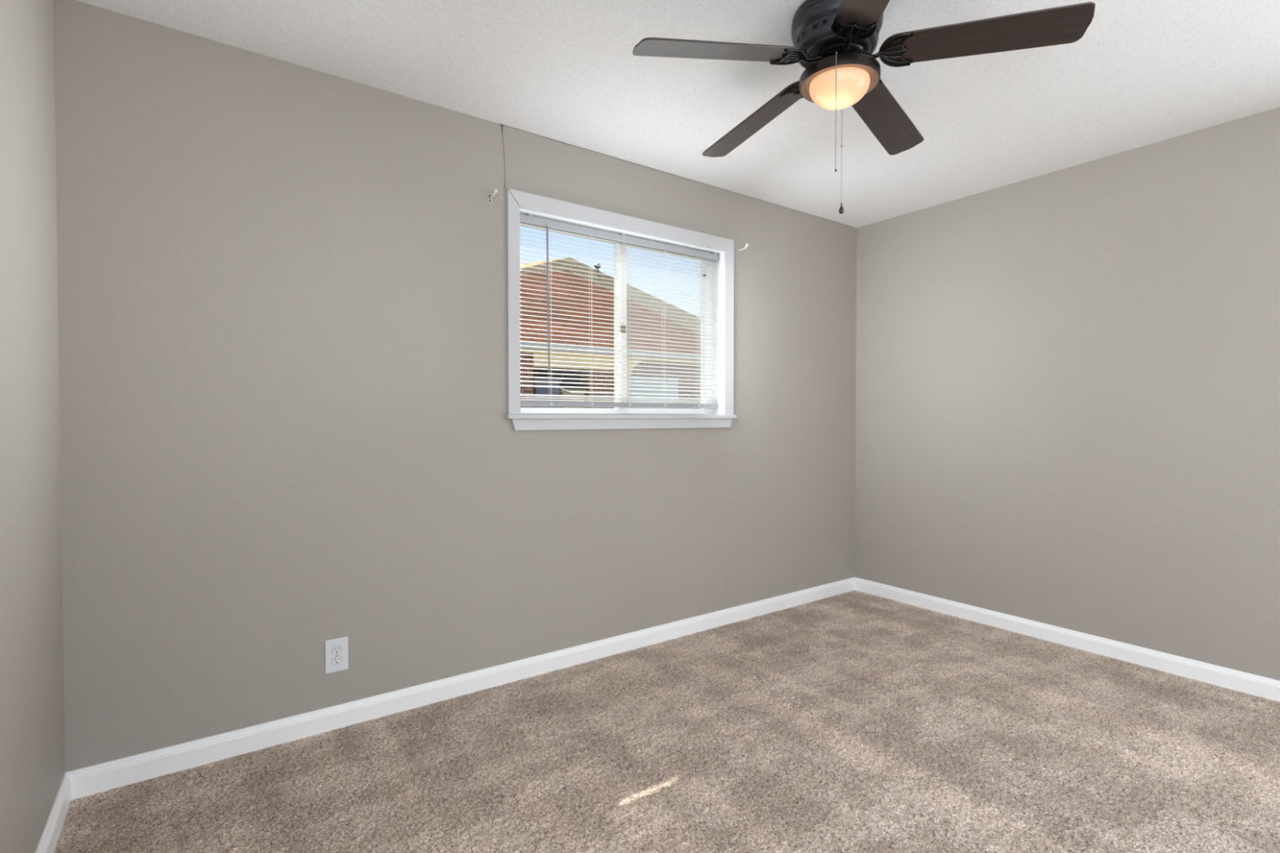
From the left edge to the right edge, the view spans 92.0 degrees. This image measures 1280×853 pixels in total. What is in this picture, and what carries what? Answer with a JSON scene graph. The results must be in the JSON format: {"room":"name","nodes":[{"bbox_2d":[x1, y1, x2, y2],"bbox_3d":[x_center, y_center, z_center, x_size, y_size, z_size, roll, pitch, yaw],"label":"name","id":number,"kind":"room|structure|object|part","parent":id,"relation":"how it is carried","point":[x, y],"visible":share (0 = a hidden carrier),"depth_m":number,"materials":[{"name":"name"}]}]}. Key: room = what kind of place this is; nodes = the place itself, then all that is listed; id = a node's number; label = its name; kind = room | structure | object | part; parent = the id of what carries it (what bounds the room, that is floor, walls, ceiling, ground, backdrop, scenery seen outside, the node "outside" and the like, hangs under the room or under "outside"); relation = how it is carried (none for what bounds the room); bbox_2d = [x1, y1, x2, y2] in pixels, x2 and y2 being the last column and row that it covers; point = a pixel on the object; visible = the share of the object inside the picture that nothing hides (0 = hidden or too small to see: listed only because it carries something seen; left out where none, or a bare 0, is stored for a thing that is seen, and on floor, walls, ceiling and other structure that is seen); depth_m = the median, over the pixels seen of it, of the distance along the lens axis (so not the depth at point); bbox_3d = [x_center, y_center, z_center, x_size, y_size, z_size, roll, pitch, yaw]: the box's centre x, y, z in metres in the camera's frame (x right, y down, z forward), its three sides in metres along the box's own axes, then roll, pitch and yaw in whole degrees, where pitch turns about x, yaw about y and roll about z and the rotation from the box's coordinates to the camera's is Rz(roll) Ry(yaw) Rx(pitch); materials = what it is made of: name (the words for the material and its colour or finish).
{"room":"empty bedroom","nodes":[
{"label":"empty bedroom","id":0,"kind":"room"},
{"bbox_2d":[0,0,65,852],"bbox_3d":[-0.614,-0.042,0.144,0.150,2.460,4.150,-1,1,-36],"label":"wall","id":1,"kind":"structure","parent":0,"point":[33,756],"depth_m":1.53,"materials":[{"name":"beige paint"}]},
{"bbox_2d":[35,774,71,852],"bbox_3d":[-1.023,1.120,0.875,0.014,0.088,2.486,-1,1,-36],"label":"baseboard","id":2,"kind":"structure","parent":1,"relation":"attached to","point":[47,843],"depth_m":1.72,"materials":[{"name":"white paint"}]},
{"bbox_2d":[53,0,856,772],"bbox_3d":[-0.193,-0.090,3.086,4.260,2.461,0.154,-1,1,-36],"label":"wall","id":3,"kind":"structure","parent":0,"point":[286,432],"depth_m":2.33,"materials":[{"name":"beige paint"}]},
{"bbox_2d":[324,636,348,674],"bbox_3d":[-1.142,0.862,2.328,0.079,0.125,0.008,-1,1,-36],"label":"wall outlet","id":4,"kind":"object","parent":3,"relation":"attached to","point":[336,656],"visible":1,"depth_m":2.32,"materials":[{"name":"white plastic"}]},
{"bbox_2d":[331,656,342,665],"bbox_3d":[-1.141,0.881,2.327,0.037,0.030,0.001,-1,1,-36],"label":"receptacle","id":5,"kind":"object","parent":4,"relation":"attached to","point":[335,660],"depth_m":2.32,"materials":[{"name":"white plastic"}]},
{"bbox_2d":[331,645,342,654],"bbox_3d":[-1.141,0.842,2.326,0.037,0.030,0.001,-1,1,-36],"label":"receptacle","id":6,"kind":"object","parent":4,"relation":"attached to","point":[335,650],"depth_m":2.32,"materials":[{"name":"white plastic"}]},
{"bbox_2d":[64,577,855,799],"bbox_3d":[-0.147,1.085,3.040,3.960,0.088,0.014,-1,1,-36],"label":"baseboard","id":7,"kind":"structure","parent":3,"relation":"attached to","point":[102,777],"depth_m":2.44,"materials":[{"name":"white paint"}]},
{"bbox_2d":[488,188,497,202],"bbox_3d":[-0.627,-0.985,2.635,0.017,0.041,0.061,-1,1,-40],"label":"curtain rod bracket","id":8,"kind":"object","parent":3,"relation":"attached to","point":[495,190],"visible":1,"depth_m":2.64,"materials":[{"name":"white plastic"}]},
{"bbox_3d":[-0.631,-0.986,2.636,0.013,0.020,0.051,-1,1,-37],"label":"arm","id":9,"kind":"part","parent":8,"relation":"part of","materials":[{"name":"white plastic"}]},
{"bbox_2d":[505,188,737,430],"bbox_3d":[-0.066,-0.517,3.151,1.374,1.054,0.186,-1,1,-36],"label":"window","id":10,"kind":"structure","parent":3,"relation":"in","point":[517,202],"depth_m":3.16,"materials":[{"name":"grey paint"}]},
{"bbox_3d":[-0.557,-0.544,2.719,0.056,0.980,0.017,-1,1,-36],"label":"casing","id":11,"kind":"part","parent":10,"relation":"part of","materials":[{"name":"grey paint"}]},
{"bbox_3d":[-0.359,-0.516,3.022,0.561,0.850,0.004,-1,1,-36],"label":"pane","id":12,"kind":"part","parent":10,"relation":"part of","materials":[{"name":"clear glass"}]},
{"bbox_3d":[-0.103,-0.510,3.193,1.233,0.927,0.055,-1,1,-36],"label":"frame","id":13,"kind":"part","parent":10,"relation":"part of","materials":[{"name":"white plastic"}]},
{"bbox_2d":[520,213,718,408],"bbox_3d":[-0.058,-0.534,3.128,1.211,0.876,0.039,-1,1,-36],"label":"mini blind","id":14,"kind":"object","parent":10,"relation":"attached to","point":[527,219],"visible":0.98,"depth_m":3.06,"materials":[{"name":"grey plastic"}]},
{"bbox_3d":[-0.416,-0.518,2.879,0.005,0.808,0.027,-1,1,-36],"label":"ladder cord","id":15,"kind":"part","parent":14,"relation":"part of","materials":[{"name":"white fabric"}]},
{"bbox_3d":[-0.238,-0.520,3.007,0.005,0.808,0.027,-1,1,-36],"label":"ladder cord","id":16,"kind":"part","parent":14,"relation":"part of","materials":[{"name":"white fabric"}]},
{"bbox_3d":[-0.060,-0.108,3.141,1.203,0.024,0.028,-1,1,-36],"label":"rail","id":17,"kind":"part","parent":14,"relation":"part of","materials":[{"name":"grey plastic"}]},
{"bbox_3d":[0.128,-0.525,3.269,0.005,0.808,0.027,-1,1,-36],"label":"ladder cord","id":18,"kind":"part","parent":14,"relation":"part of","materials":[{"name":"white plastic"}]},
{"bbox_3d":[0.319,-0.527,3.406,0.005,0.808,0.027,-1,1,-36],"label":"ladder cord","id":19,"kind":"part","parent":14,"relation":"part of","materials":[{"name":"white fabric"}]},
{"bbox_3d":[-0.027,-1.007,3.091,1.354,0.071,0.017,-1,1,-36],"label":"casing","id":20,"kind":"part","parent":10,"relation":"part of","materials":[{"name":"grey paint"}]},
{"bbox_3d":[0.496,-0.557,3.473,0.068,0.983,0.017,-1,1,-36],"label":"casing","id":21,"kind":"part","parent":10,"relation":"part of","materials":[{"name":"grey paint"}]},
{"bbox_2d":[738,243,748,253],"bbox_3d":[0.591,-1.011,3.506,0.017,0.041,0.061,-1,1,-40],"label":"curtain rod bracket","id":22,"kind":"object","parent":3,"relation":"attached to","point":[740,249],"visible":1,"depth_m":3.51,"materials":[{"name":"white plastic"}]},
{"bbox_2d":[53,590,1279,852],"bbox_3d":[1.057,1.153,1.360,3.960,0.007,4.150,-1,1,-36],"label":"floor","id":23,"kind":"structure","parent":0,"point":[852,722],"depth_m":2.11,"materials":[{"name":"carpet"}]},
{"bbox_2d":[76,0,1279,227],"bbox_3d":[1.057,-1.351,1.319,4.260,0.120,4.450,-1,1,-36],"label":"ceiling","id":24,"kind":"structure","parent":0,"point":[1142,73],"depth_m":2.32,"materials":[{"name":"white paint"}]},
{"bbox_2d":[632,0,1095,213],"bbox_3d":[0.621,-1.008,1.985,1.265,0.587,1.244,-1,1,-36],"label":"ceiling fan","id":25,"kind":"object","parent":24,"relation":"hanging from","point":[835,42],"visible":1,"depth_m":1.86,"materials":[{"name":"brown wood"}]},
{"bbox_3d":[0.248,-1.128,1.859,0.541,0.067,0.128,0,1,-13],"label":"blade","id":26,"kind":"part","parent":25,"relation":"part of","materials":[{"name":"brown wood"}]},
{"bbox_3d":[0.427,-1.123,2.280,0.128,0.083,0.541,-1,1,-31],"label":"blade","id":27,"kind":"part","parent":25,"relation":"part of","materials":[{"name":"brown wood"}]},
{"bbox_3d":[0.595,-0.942,1.866,0.003,0.371,0.082,0,1,22],"label":"pull chain","id":28,"kind":"part","parent":25,"relation":"part of","materials":[{"name":"silver metal"}]},
{"bbox_3d":[0.628,-1.049,1.948,0.184,0.075,0.184,-1,1,-36],"label":"lamp shade","id":29,"kind":"part","parent":25,"relation":"part of","materials":[{"name":"white glass"}]},
{"bbox_3d":[0.661,-0.940,2.033,0.003,0.381,0.083,0,1,22],"label":"pull chain","id":30,"kind":"part","parent":25,"relation":"part of","materials":[{"name":"silver metal"}]},
{"bbox_3d":[0.593,-1.132,1.558,0.128,0.060,0.541,0,1,5],"label":"blade","id":31,"kind":"part","parent":25,"relation":"part of","materials":[{"name":"brown wood"}]},
{"bbox_3d":[0.883,-1.123,2.240,0.128,0.086,0.541,1,1,41],"label":"blade","id":32,"kind":"part","parent":25,"relation":"part of","materials":[{"name":"brown wood"}]},
{"bbox_3d":[0.986,-1.128,1.794,0.541,0.072,0.128,0,1,23],"label":"blade","id":33,"kind":"part","parent":25,"relation":"part of","materials":[{"name":"brown wood"}]},
{"bbox_2d":[854,106,1279,680],"bbox_3d":[2.728,-0.081,2.536,0.150,2.460,4.150,-1,1,-36],"label":"wall","id":34,"kind":"structure","parent":0,"point":[1068,380],"depth_m":3.08,"materials":[{"name":"beige paint"}]},
{"bbox_2d":[855,577,1279,702],"bbox_3d":[2.665,1.094,2.501,0.014,0.088,4.136,-1,1,-36],"label":"baseboard","id":35,"kind":"structure","parent":34,"relation":"attached to","point":[1232,679],"depth_m":3.07,"materials":[{"name":"white paint"}]},
{"label":"outside","id":36,"kind":"structure","parent":0,"visible":0},
{"bbox_3d":[-10.177,1.066,31.414,80.000,0.200,57.100,-1,1,-36],"label":"ground","id":37,"kind":"structure","parent":36,"visible":0},
{"bbox_2d":[533,377,561,408],"bbox_3d":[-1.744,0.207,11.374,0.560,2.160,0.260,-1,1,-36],"label":"storage bin","id":38,"kind":"object","parent":37,"relation":"on","point":[536,390],"visible":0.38,"depth_m":11.26,"materials":[{"name":"grey plastic"}]},
{"bbox_2d":[559,389,586,408],"bbox_3d":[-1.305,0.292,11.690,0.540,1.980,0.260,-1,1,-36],"label":"storage bin","id":39,"kind":"object","parent":37,"relation":"on","point":[562,392],"visible":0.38,"depth_m":11.56,"materials":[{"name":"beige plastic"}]},
{"bbox_2d":[520,257,700,408],"bbox_3d":[-2.183,-1.959,16.763,19.000,6.320,10.150,-1,1,-36],"label":"house","id":40,"kind":"structure","parent":37,"relation":"on","point":[524,390],"depth_m":12.83,"materials":[{"name":"red brick"}]},
{"bbox_3d":[-1.650,0.068,11.661,1.190,2.230,0.060,-1,1,-36],"label":"porch door","id":41,"kind":"part","parent":40,"relation":"part of","materials":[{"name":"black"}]},
{"bbox_2d":[594,263,600,273],"bbox_3d":[-1.299,-4.614,18.922,0.209,0.760,0.220,-1,1,-36],"label":"roof vent","id":42,"kind":"object","parent":40,"relation":"attached to","point":[597,266],"depth_m":18.87,"materials":[{"name":"silver metal"}]},
{"bbox_3d":[-0.074,-0.043,12.345,0.650,2.630,0.140,-1,1,-36],"label":"arched post","id":43,"kind":"part","parent":40,"relation":"part of","materials":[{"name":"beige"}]},
{"bbox_3d":[0.289,0.086,13.025,1.270,2.250,0.100,-1,1,-36],"label":"garage door","id":44,"kind":"part","parent":40,"relation":"part of","materials":[{"name":"grey paint"}]}
]}

